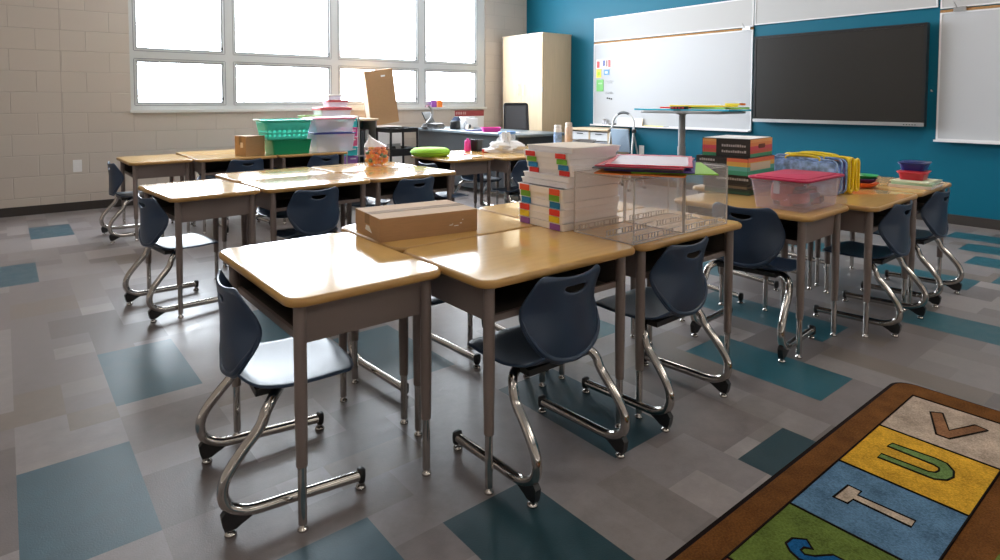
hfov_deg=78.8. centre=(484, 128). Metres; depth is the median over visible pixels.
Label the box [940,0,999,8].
tackboard
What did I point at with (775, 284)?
chair
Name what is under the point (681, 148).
table
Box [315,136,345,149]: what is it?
supplies
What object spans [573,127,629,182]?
drawer unit
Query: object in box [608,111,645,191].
stepladder
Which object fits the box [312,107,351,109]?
storage bin
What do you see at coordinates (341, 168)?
student desk
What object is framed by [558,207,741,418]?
student desk
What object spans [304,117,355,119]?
storage bin
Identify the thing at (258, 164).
chair
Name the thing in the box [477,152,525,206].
student desk
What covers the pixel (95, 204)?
baseboard
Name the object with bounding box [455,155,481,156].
paper sheet
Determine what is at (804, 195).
supplies
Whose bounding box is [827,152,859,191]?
bag
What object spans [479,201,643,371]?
student desk
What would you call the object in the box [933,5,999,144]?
whiteboard
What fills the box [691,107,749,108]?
folder
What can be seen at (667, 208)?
bin
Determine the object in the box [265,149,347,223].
student desk
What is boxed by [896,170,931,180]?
plastic bowl
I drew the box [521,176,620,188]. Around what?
paper tray
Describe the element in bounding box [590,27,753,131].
whiteboard
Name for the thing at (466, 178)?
chair
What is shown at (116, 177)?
chair
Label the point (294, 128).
laundry basket
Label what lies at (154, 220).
chair
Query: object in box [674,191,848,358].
student desk
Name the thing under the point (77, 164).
wall outlet
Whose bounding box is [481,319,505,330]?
chair
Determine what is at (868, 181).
plastic bowl
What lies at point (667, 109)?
folder
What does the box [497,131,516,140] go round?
plastic bag
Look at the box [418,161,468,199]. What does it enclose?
chair
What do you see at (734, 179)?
box
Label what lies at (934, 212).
chair
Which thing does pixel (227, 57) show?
window
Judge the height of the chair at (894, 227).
0.609 m
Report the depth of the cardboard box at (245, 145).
5.30 m
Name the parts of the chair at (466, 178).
seat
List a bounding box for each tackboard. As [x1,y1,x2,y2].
[594,0,754,41]
[754,0,938,24]
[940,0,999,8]
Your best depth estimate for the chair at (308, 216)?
3.39 m
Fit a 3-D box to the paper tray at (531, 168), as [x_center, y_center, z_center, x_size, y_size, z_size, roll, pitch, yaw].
[0.354,0.159,2.420,0.273,0.021,0.261,-2,3,-37]
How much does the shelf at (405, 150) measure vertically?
0.085 m
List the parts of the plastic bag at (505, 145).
bag handle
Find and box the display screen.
[752,22,929,126]
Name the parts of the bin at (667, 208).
slotted rail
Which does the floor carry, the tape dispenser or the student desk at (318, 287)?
the student desk at (318, 287)
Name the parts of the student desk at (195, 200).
leg, leg, leg, leg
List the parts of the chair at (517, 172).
seat, backrest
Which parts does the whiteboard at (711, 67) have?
cork rail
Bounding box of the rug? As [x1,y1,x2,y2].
[665,382,999,559]
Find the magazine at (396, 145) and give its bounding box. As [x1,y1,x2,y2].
[387,143,400,148]
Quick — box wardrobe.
[502,32,571,141]
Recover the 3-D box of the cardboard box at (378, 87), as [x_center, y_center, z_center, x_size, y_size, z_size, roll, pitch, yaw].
[-1.336,-0.407,7.770,0.493,0.739,0.131,-2,4,-38]
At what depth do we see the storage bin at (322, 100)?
6.83 m
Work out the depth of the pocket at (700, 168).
2.03 m
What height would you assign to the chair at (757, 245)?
0.640 m
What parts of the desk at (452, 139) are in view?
modesty panel, panel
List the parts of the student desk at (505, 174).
leg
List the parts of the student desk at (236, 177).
leg, leg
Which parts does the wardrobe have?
door, door, panel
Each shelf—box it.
[376,126,418,132]
[386,146,415,156]
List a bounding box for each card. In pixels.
[430,100,436,106]
[437,100,441,106]
[596,69,600,77]
[596,79,603,90]
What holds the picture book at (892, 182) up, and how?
on the picture book at (889, 184)
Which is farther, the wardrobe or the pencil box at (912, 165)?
the wardrobe
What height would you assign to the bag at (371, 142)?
0.232 m
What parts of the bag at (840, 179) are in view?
handle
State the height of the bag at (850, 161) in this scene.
0.211 m
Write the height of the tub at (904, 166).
0.038 m
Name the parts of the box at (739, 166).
panel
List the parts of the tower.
drawer, drawer, drawer, drawer, drawer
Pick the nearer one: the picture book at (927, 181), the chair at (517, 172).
the picture book at (927, 181)
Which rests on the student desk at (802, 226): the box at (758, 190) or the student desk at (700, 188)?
the box at (758, 190)
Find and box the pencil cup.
[471,139,482,150]
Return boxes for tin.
[670,106,688,108]
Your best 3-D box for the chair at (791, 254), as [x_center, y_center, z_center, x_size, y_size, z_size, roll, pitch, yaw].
[1.986,0.607,4.002,0.406,0.609,0.403,-2,4,-38]
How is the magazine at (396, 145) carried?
on the utility cart
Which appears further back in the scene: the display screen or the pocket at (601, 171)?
the display screen
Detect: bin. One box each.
[265,138,311,154]
[297,115,321,117]
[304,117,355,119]
[308,131,355,134]
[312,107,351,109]
[322,94,346,95]
[322,100,348,101]
[574,169,683,245]
[625,164,727,233]
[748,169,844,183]
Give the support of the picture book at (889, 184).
on the student desk at (923, 195)
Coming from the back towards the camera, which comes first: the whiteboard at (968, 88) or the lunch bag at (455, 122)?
the lunch bag at (455, 122)
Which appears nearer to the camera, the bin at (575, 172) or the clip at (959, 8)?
the bin at (575, 172)
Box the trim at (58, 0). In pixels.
[58,0,64,197]
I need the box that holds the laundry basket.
[253,118,312,139]
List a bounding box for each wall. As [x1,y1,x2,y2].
[0,0,526,208]
[527,0,999,219]
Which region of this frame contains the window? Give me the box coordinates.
[128,0,486,112]
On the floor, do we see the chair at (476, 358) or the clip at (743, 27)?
the chair at (476, 358)
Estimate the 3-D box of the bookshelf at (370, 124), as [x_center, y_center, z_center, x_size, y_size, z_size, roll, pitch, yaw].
[-1.670,0.326,6.967,0.860,0.885,0.350,-2,4,-38]
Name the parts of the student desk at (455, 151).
leg, leg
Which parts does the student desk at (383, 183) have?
leg, leg, leg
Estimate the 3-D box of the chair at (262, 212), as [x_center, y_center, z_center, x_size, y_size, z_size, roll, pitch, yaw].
[-1.393,0.597,4.210,0.406,0.609,0.403,-2,4,-38]
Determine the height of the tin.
0.024 m
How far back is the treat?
4.45 m
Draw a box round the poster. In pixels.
[455,110,483,126]
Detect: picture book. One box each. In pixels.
[888,183,943,189]
[890,178,941,184]
[891,181,939,186]
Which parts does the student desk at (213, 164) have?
leg, leg, leg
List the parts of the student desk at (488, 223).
leg, leg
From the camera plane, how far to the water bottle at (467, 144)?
5.74 m
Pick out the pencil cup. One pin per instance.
(476, 144)
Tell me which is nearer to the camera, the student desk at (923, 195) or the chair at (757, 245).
the chair at (757, 245)
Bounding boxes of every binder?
[360,129,368,153]
[360,130,363,154]
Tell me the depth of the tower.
6.21 m
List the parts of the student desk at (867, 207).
leg, leg, leg, leg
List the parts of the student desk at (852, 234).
leg, leg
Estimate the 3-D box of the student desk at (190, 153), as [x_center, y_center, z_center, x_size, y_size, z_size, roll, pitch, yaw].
[-2.482,0.522,5.696,0.654,0.616,0.462,-2,3,-37]
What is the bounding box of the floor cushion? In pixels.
[410,147,450,156]
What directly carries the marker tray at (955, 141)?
on the whiteboard at (968, 88)
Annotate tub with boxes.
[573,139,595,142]
[899,163,930,170]
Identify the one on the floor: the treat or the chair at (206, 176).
the chair at (206, 176)
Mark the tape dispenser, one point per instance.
(468, 126)
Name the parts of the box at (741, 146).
panel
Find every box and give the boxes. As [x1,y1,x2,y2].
[235,135,264,155]
[356,200,476,242]
[360,68,398,124]
[696,154,774,175]
[702,135,771,157]
[703,174,770,184]
[703,180,771,189]
[705,185,770,195]
[725,103,745,104]
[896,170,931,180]
[897,160,931,170]
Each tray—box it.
[481,127,500,131]
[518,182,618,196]
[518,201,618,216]
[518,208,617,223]
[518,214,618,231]
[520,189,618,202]
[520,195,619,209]
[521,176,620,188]
[523,171,622,182]
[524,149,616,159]
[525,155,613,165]
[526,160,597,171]
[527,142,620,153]
[527,166,599,176]
[590,124,750,131]
[933,140,999,144]
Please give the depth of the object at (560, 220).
2.34 m
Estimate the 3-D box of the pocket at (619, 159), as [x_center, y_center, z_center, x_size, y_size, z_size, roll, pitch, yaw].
[0.615,0.114,2.240,0.285,0.004,0.420,1,3,18]
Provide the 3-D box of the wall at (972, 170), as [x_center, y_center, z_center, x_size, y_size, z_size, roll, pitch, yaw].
[4.183,-0.736,5.482,0.200,3.150,11.050,-2,4,-38]
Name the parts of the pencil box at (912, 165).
lid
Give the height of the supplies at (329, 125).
0.092 m
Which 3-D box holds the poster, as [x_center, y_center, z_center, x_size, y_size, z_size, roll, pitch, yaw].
[-0.219,-0.106,9.071,0.540,0.345,0.006,-2,4,-38]
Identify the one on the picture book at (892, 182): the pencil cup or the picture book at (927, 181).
the picture book at (927, 181)
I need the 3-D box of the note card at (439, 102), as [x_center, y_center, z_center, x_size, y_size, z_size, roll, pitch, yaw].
[-0.644,-0.362,8.714,0.095,0.100,0.017,-2,4,-38]
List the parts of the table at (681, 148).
post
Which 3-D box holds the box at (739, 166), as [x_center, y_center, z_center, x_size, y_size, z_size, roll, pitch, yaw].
[1.345,0.183,3.259,0.312,0.090,0.282,-2,4,-42]
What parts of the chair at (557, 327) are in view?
seat, backrest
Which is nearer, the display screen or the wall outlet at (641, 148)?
the display screen
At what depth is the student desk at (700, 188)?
3.43 m
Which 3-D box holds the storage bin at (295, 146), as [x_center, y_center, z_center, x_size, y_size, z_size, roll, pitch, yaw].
[-1.797,0.155,5.555,0.372,0.128,0.282,-2,4,-38]
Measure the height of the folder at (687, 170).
0.005 m
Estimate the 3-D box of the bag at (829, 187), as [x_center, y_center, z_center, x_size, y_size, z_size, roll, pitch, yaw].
[1.665,0.233,3.188,0.043,0.201,0.354,-2,3,-33]
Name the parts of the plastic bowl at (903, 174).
lid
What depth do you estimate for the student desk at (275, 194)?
3.63 m
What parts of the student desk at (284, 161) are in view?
leg, leg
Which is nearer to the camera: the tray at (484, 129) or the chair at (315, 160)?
the chair at (315, 160)
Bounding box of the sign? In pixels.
[617,118,642,125]
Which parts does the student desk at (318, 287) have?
leg, leg, leg, leg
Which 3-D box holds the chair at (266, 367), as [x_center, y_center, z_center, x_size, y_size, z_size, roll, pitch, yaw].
[-0.601,0.715,1.777,0.403,0.609,0.406,-2,3,-33]
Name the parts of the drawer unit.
drawer, drawer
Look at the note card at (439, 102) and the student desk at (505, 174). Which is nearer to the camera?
the student desk at (505, 174)
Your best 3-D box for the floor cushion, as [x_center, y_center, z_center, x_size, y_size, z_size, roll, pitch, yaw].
[-0.467,0.197,5.270,0.354,0.072,0.354,0,3,-1]
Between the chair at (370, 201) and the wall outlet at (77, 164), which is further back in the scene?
the wall outlet at (77, 164)
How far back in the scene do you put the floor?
2.14 m
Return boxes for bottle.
[464,138,470,150]
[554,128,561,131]
[565,122,572,141]
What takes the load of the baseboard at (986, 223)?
attached to the wall at (972, 170)
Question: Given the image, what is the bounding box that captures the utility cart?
[376,126,418,198]
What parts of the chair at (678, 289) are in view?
seat, backrest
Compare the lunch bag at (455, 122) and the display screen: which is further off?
the lunch bag at (455, 122)
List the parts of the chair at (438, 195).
backrest, seat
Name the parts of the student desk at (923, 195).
leg, leg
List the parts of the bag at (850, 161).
handle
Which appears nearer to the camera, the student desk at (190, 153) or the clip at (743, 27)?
the student desk at (190, 153)
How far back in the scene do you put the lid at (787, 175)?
2.74 m
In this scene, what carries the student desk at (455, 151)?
on the floor
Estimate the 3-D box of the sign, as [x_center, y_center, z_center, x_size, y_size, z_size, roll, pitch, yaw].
[1.943,-0.099,8.118,0.032,0.100,0.410,-2,4,-38]
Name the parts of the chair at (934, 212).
seat, backrest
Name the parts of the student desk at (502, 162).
leg, leg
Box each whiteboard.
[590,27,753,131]
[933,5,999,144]
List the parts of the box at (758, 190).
panel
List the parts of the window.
sill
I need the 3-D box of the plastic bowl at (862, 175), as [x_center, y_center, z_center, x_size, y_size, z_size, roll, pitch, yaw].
[2.107,0.268,3.381,0.143,0.030,0.142,-2,4,-38]
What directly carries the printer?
on the desk at (452, 139)
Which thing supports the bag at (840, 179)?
on the student desk at (867, 207)
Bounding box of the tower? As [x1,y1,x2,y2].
[335,116,359,163]
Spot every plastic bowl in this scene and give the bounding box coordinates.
[860,173,878,178]
[860,178,877,183]
[860,182,878,187]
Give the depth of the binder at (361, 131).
7.00 m
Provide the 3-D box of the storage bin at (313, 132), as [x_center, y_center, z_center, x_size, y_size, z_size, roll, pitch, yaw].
[-1.478,0.116,5.819,0.422,0.181,0.312,-2,4,-38]
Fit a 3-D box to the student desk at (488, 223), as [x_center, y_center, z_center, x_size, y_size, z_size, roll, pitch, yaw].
[-0.169,0.682,2.386,0.654,0.616,0.462,-2,3,-38]
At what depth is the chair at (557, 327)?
1.75 m
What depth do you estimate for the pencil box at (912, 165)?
3.43 m
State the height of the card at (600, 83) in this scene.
0.165 m
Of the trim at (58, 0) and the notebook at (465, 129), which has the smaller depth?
the trim at (58, 0)
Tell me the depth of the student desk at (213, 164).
5.25 m
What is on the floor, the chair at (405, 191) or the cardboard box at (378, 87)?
the chair at (405, 191)
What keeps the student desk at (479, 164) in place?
on the floor
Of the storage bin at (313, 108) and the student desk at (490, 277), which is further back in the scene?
the storage bin at (313, 108)
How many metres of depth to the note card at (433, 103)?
8.64 m
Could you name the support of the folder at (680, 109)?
on the table at (681, 148)
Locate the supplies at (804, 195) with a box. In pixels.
[771,181,823,207]
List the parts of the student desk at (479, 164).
leg, leg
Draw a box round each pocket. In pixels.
[592,166,685,171]
[594,169,686,177]
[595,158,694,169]
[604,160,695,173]
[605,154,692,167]
[631,162,718,174]
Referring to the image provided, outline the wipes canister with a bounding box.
[554,125,561,142]
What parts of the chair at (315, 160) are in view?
backrest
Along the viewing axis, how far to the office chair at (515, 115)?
8.26 m
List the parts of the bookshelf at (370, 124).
panel, panel, panel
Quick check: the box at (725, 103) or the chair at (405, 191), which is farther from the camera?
the box at (725, 103)
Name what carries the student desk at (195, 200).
on the floor
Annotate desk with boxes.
[116,154,192,240]
[138,179,259,317]
[176,149,257,224]
[187,153,276,233]
[215,167,333,266]
[219,232,440,532]
[240,173,370,245]
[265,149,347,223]
[311,161,415,227]
[341,209,536,424]
[342,166,455,224]
[403,226,634,495]
[411,152,493,205]
[418,127,564,200]
[451,150,498,208]
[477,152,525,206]
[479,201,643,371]
[504,146,527,203]
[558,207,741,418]
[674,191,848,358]
[693,184,813,310]
[781,188,917,337]
[790,232,854,285]
[866,176,951,302]
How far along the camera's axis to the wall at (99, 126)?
6.09 m
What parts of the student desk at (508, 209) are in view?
leg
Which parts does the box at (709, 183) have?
panel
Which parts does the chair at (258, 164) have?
backrest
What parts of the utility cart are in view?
leg, leg, leg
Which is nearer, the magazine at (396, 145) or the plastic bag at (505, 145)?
the plastic bag at (505, 145)
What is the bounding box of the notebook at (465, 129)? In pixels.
[465,129,481,130]
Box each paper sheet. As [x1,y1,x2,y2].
[453,157,471,158]
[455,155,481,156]
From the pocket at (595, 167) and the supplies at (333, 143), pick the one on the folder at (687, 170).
the pocket at (595, 167)
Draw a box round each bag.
[364,134,385,146]
[450,117,460,128]
[482,131,525,152]
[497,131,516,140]
[772,154,837,195]
[774,152,842,194]
[780,155,847,193]
[785,151,854,192]
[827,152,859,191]
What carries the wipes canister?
on the student desk at (505, 174)
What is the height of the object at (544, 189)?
0.026 m
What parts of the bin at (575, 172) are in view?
slotted rail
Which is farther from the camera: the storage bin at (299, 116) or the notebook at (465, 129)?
the notebook at (465, 129)
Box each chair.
[99,161,163,242]
[122,193,217,322]
[195,269,365,538]
[197,173,217,179]
[219,158,269,234]
[256,206,287,218]
[277,186,339,239]
[307,154,346,219]
[339,196,389,206]
[347,296,480,398]
[393,176,434,203]
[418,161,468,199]
[452,264,629,508]
[455,174,501,206]
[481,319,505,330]
[492,160,528,202]
[503,103,528,129]
[582,236,731,432]
[690,202,815,362]
[707,267,778,303]
[779,252,824,273]
[813,200,928,337]
[860,188,963,307]
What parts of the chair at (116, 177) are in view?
backrest, seat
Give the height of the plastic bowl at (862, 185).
0.030 m
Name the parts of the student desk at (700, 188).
leg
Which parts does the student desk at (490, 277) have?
leg, leg, leg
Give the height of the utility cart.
0.784 m
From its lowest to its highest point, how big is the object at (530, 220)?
0.026 m
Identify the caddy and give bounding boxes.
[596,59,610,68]
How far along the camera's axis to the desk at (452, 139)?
7.22 m
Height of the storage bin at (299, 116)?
0.045 m
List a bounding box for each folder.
[634,108,679,110]
[670,105,737,106]
[680,109,750,110]
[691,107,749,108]
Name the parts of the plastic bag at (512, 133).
blue lid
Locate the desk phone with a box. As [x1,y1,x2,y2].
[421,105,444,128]
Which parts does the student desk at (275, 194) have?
leg, leg, leg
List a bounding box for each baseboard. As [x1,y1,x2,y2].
[0,197,143,217]
[628,176,999,229]
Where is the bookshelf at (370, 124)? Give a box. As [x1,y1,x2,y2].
[307,118,377,162]
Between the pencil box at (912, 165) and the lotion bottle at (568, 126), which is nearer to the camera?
the pencil box at (912, 165)
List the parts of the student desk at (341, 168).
leg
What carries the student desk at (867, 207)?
on the floor
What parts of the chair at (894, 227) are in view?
seat, backrest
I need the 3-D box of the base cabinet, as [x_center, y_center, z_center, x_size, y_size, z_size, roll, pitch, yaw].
[-1.301,0.345,7.824,0.400,0.765,0.316,-2,4,-38]
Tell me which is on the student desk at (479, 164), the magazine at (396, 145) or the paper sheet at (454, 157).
the paper sheet at (454, 157)
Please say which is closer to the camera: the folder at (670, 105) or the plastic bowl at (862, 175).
the plastic bowl at (862, 175)
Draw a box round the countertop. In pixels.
[418,127,564,137]
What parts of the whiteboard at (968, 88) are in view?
cork rail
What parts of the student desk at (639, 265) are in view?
leg, leg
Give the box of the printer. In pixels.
[459,117,480,128]
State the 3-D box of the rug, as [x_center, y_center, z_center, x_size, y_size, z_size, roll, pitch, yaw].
[1.246,1.041,1.164,2.125,0.016,1.468,-2,4,-38]
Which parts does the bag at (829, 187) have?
handle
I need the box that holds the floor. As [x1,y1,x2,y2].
[0,182,999,559]
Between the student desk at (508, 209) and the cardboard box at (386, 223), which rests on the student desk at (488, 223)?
the cardboard box at (386, 223)
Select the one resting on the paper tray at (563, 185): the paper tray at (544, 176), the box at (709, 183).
the paper tray at (544, 176)
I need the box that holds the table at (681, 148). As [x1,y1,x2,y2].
[640,110,745,211]
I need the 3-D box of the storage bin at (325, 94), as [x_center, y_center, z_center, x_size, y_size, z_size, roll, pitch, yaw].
[-1.697,-0.361,6.912,0.242,0.061,0.182,-2,4,-38]
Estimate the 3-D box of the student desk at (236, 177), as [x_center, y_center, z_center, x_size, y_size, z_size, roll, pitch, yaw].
[-1.383,0.601,4.054,0.654,0.616,0.462,-2,4,-40]
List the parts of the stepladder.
frame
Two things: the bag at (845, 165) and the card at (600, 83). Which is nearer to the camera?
the bag at (845, 165)
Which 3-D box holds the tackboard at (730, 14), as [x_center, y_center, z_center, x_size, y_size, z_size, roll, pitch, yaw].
[2.278,-1.347,7.681,0.020,0.322,2.325,-2,4,-38]
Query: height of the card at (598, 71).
0.120 m
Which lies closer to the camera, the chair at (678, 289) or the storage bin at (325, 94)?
the chair at (678, 289)
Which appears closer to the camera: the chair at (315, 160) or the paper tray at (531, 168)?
the paper tray at (531, 168)
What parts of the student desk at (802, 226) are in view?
leg, leg, leg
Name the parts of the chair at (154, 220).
backrest, seat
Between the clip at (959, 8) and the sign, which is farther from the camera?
the sign
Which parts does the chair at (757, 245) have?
backrest, seat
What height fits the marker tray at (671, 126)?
0.018 m
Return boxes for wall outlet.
[73,160,81,171]
[639,145,643,154]
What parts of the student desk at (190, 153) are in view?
leg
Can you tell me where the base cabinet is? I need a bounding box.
[377,125,401,162]
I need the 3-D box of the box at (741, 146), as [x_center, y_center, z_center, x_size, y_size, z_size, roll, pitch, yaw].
[1.358,0.090,3.262,0.252,0.095,0.302,3,4,45]
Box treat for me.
[365,147,388,165]
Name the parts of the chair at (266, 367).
backrest, seat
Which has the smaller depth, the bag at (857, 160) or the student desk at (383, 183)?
the bag at (857, 160)
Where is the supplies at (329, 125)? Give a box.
[315,121,346,131]
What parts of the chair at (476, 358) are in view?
seat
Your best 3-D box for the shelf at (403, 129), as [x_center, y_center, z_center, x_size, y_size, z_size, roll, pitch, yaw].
[-1.003,0.007,6.995,0.392,0.050,0.352,-2,4,-38]
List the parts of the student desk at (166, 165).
leg, leg, leg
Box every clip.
[741,23,750,30]
[953,2,966,11]
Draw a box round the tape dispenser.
[465,124,473,128]
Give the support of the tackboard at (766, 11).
attached to the wall at (972, 170)

